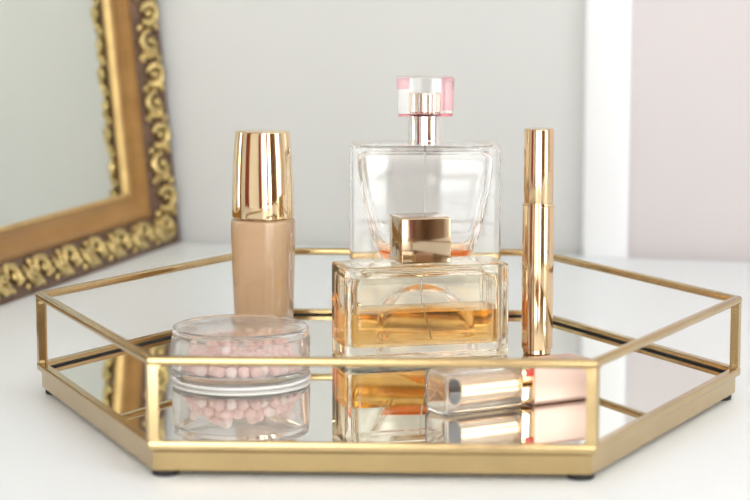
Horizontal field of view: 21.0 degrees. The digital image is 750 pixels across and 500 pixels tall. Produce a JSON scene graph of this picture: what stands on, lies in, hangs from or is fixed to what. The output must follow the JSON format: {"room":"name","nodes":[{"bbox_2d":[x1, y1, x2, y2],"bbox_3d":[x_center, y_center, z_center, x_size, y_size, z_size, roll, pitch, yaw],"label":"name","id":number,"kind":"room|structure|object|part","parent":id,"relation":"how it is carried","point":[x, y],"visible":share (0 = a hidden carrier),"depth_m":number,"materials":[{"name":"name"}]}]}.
{"room":"bedroom","nodes":[
{"label":"bedroom","id":0,"kind":"room"},
{"bbox_2d":[157,0,749,261],"bbox_3d":[1.093,-0.441,1.327,2.960,2.450,0.080,2,8,15],"label":"wall","id":1,"kind":"structure","parent":0,"point":[323,72],"depth_m":1.60,"materials":[{"name":"paint"}]},
{"bbox_2d":[581,0,631,257],"bbox_3d":[0.180,-0.466,1.521,0.037,2.450,0.009,2,8,15],"label":"trim","id":2,"kind":"structure","parent":1,"relation":"attached to","point":[607,23],"depth_m":1.57,"materials":[{"name":"paint"}]},
{"bbox_3d":[0.700,0.994,0.016,3.669,0.050,3.811,0,8,0],"label":"floor","id":3,"kind":"structure","parent":0,"visible":0},
{"bbox_2d":[0,242,749,499],"bbox_3d":[0.333,0.447,1.100,1.497,0.750,0.950,2,8,15],"label":"table","id":4,"kind":"object","parent":3,"relation":"on","point":[49,451],"visible":0.48,"depth_m":1.02,"materials":[{"name":"white"}]},
{"bbox_2d":[0,0,180,305],"bbox_3d":[-0.281,-0.267,1.342,0.093,0.602,0.620,2,8,15],"label":"framed mirror","id":5,"kind":"object","parent":4,"relation":"on","point":[87,182],"visible":1,"depth_m":1.53,"materials":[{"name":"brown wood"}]},
{"bbox_2d":[0,0,124,226],"bbox_3d":[-0.292,-0.263,1.346,0.049,0.510,0.532,2,8,15],"label":"mirror glass","id":6,"kind":"object","parent":5,"relation":"on","point":[62,62],"depth_m":1.51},
{"bbox_2d":[35,248,741,480],"bbox_3d":[0.006,0.049,1.044,0.364,0.054,0.361,0,8,2],"label":"tray","id":7,"kind":"object","parent":4,"relation":"on","point":[352,414],"visible":0.73,"depth_m":0.94,"materials":[{"name":"gold metal"}]},
{"bbox_3d":[-0.173,0.042,1.051,0.006,0.034,0.011,0,8,2],"label":"post","id":8,"kind":"part","parent":7,"relation":"part of","materials":[{"name":"gold metal"}]},
{"bbox_3d":[-0.095,0.066,0.872,0.009,0.034,0.007,0,8,2],"label":"post","id":9,"kind":"part","parent":7,"relation":"part of","materials":[{"name":"gold metal"}]},
{"bbox_2d":[171,314,310,390],"bbox_3d":[-0.068,0.051,1.026,0.071,0.027,0.071,0,8,0],"label":"jar","id":10,"kind":"object","parent":7,"relation":"on","point":[232,334],"visible":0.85,"depth_m":1.00,"materials":[{"name":"glass"}]},
{"bbox_3d":[-0.068,0.040,1.024,0.069,0.005,0.069,0,8,0],"label":"lid","id":11,"kind":"part","parent":10,"relation":"part of","materials":[{"name":"plastic"}]},
{"bbox_2d":[231,129,295,317],"bbox_3d":[-0.063,-0.009,1.145,0.035,0.117,0.031,2,8,15],"label":"bottle","id":12,"kind":"object","parent":7,"relation":"on","point":[263,224],"visible":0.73,"depth_m":1.13,"materials":[{"name":"beige glass"}]},
{"bbox_3d":[-0.063,0.015,1.148,0.035,0.067,0.031,2,8,15],"label":"glass","id":13,"kind":"part","parent":12,"relation":"part of","materials":[{"name":"beige glass"}]},
{"bbox_3d":[0.006,0.063,1.046,0.354,0.001,0.352,0,8,2],"label":"mirror plate","id":14,"kind":"part","parent":7,"relation":"part of","materials":[{"name":"silver metal"}]},
{"bbox_3d":[0.006,0.025,1.041,0.364,0.004,0.361,0,8,2],"label":"rail","id":15,"kind":"part","parent":7,"relation":"part of","materials":[{"name":"gold metal"}]},
{"bbox_2d":[332,212,508,357],"bbox_3d":[0.024,0.019,1.090,0.091,0.075,0.034,-2,8,-14],"label":"perfume bottle","id":16,"kind":"object","parent":7,"relation":"on","point":[423,300],"visible":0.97,"depth_m":1.08,"materials":[{"name":"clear glass"}]},
{"bbox_3d":[0.024,0.031,1.092,0.091,0.050,0.034,-2,8,-14],"label":"glass","id":17,"kind":"part","parent":16,"relation":"part of","materials":[{"name":"clear glass"}]},
{"bbox_2d":[349,75,501,259],"bbox_3d":[0.029,-0.027,1.170,0.087,0.146,0.037,0,8,0],"label":"perfume bottle","id":18,"kind":"object","parent":7,"relation":"on","point":[460,181],"visible":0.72,"depth_m":1.15,"materials":[{"name":"clear glass"}]},
{"bbox_3d":[0.029,-0.008,1.172,0.086,0.108,0.037,0,8,0],"label":"glass","id":19,"kind":"part","parent":18,"relation":"part of","materials":[{"name":"clear glass"}]},
{"bbox_2d":[425,353,589,415],"bbox_3d":[0.064,0.064,0.962,0.083,0.020,0.020,-4,9,-30],"label":"lip gloss","id":20,"kind":"object","parent":7,"relation":"on","point":[448,391],"visible":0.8,"depth_m":0.95,"materials":[{"name":"clear plastic"}]},
{"bbox_2d":[521,127,553,354],"bbox_3d":[0.088,-0.005,1.089,0.017,0.122,0.017,0,8,0],"label":"tube","id":21,"kind":"object","parent":7,"relation":"on","point":[538,205],"visible":1,"depth_m":1.08,"materials":[{"name":"gold metal"}]},
{"bbox_3d":[0.092,0.067,0.865,0.009,0.034,0.007,0,8,2],"label":"post","id":22,"kind":"part","parent":7,"relation":"part of","materials":[{"name":"gold metal"}]},
{"bbox_3d":[0.185,0.044,1.036,0.006,0.034,0.011,0,8,2],"label":"post","id":23,"kind":"part","parent":7,"relation":"part of","materials":[{"name":"gold metal"}]}
]}

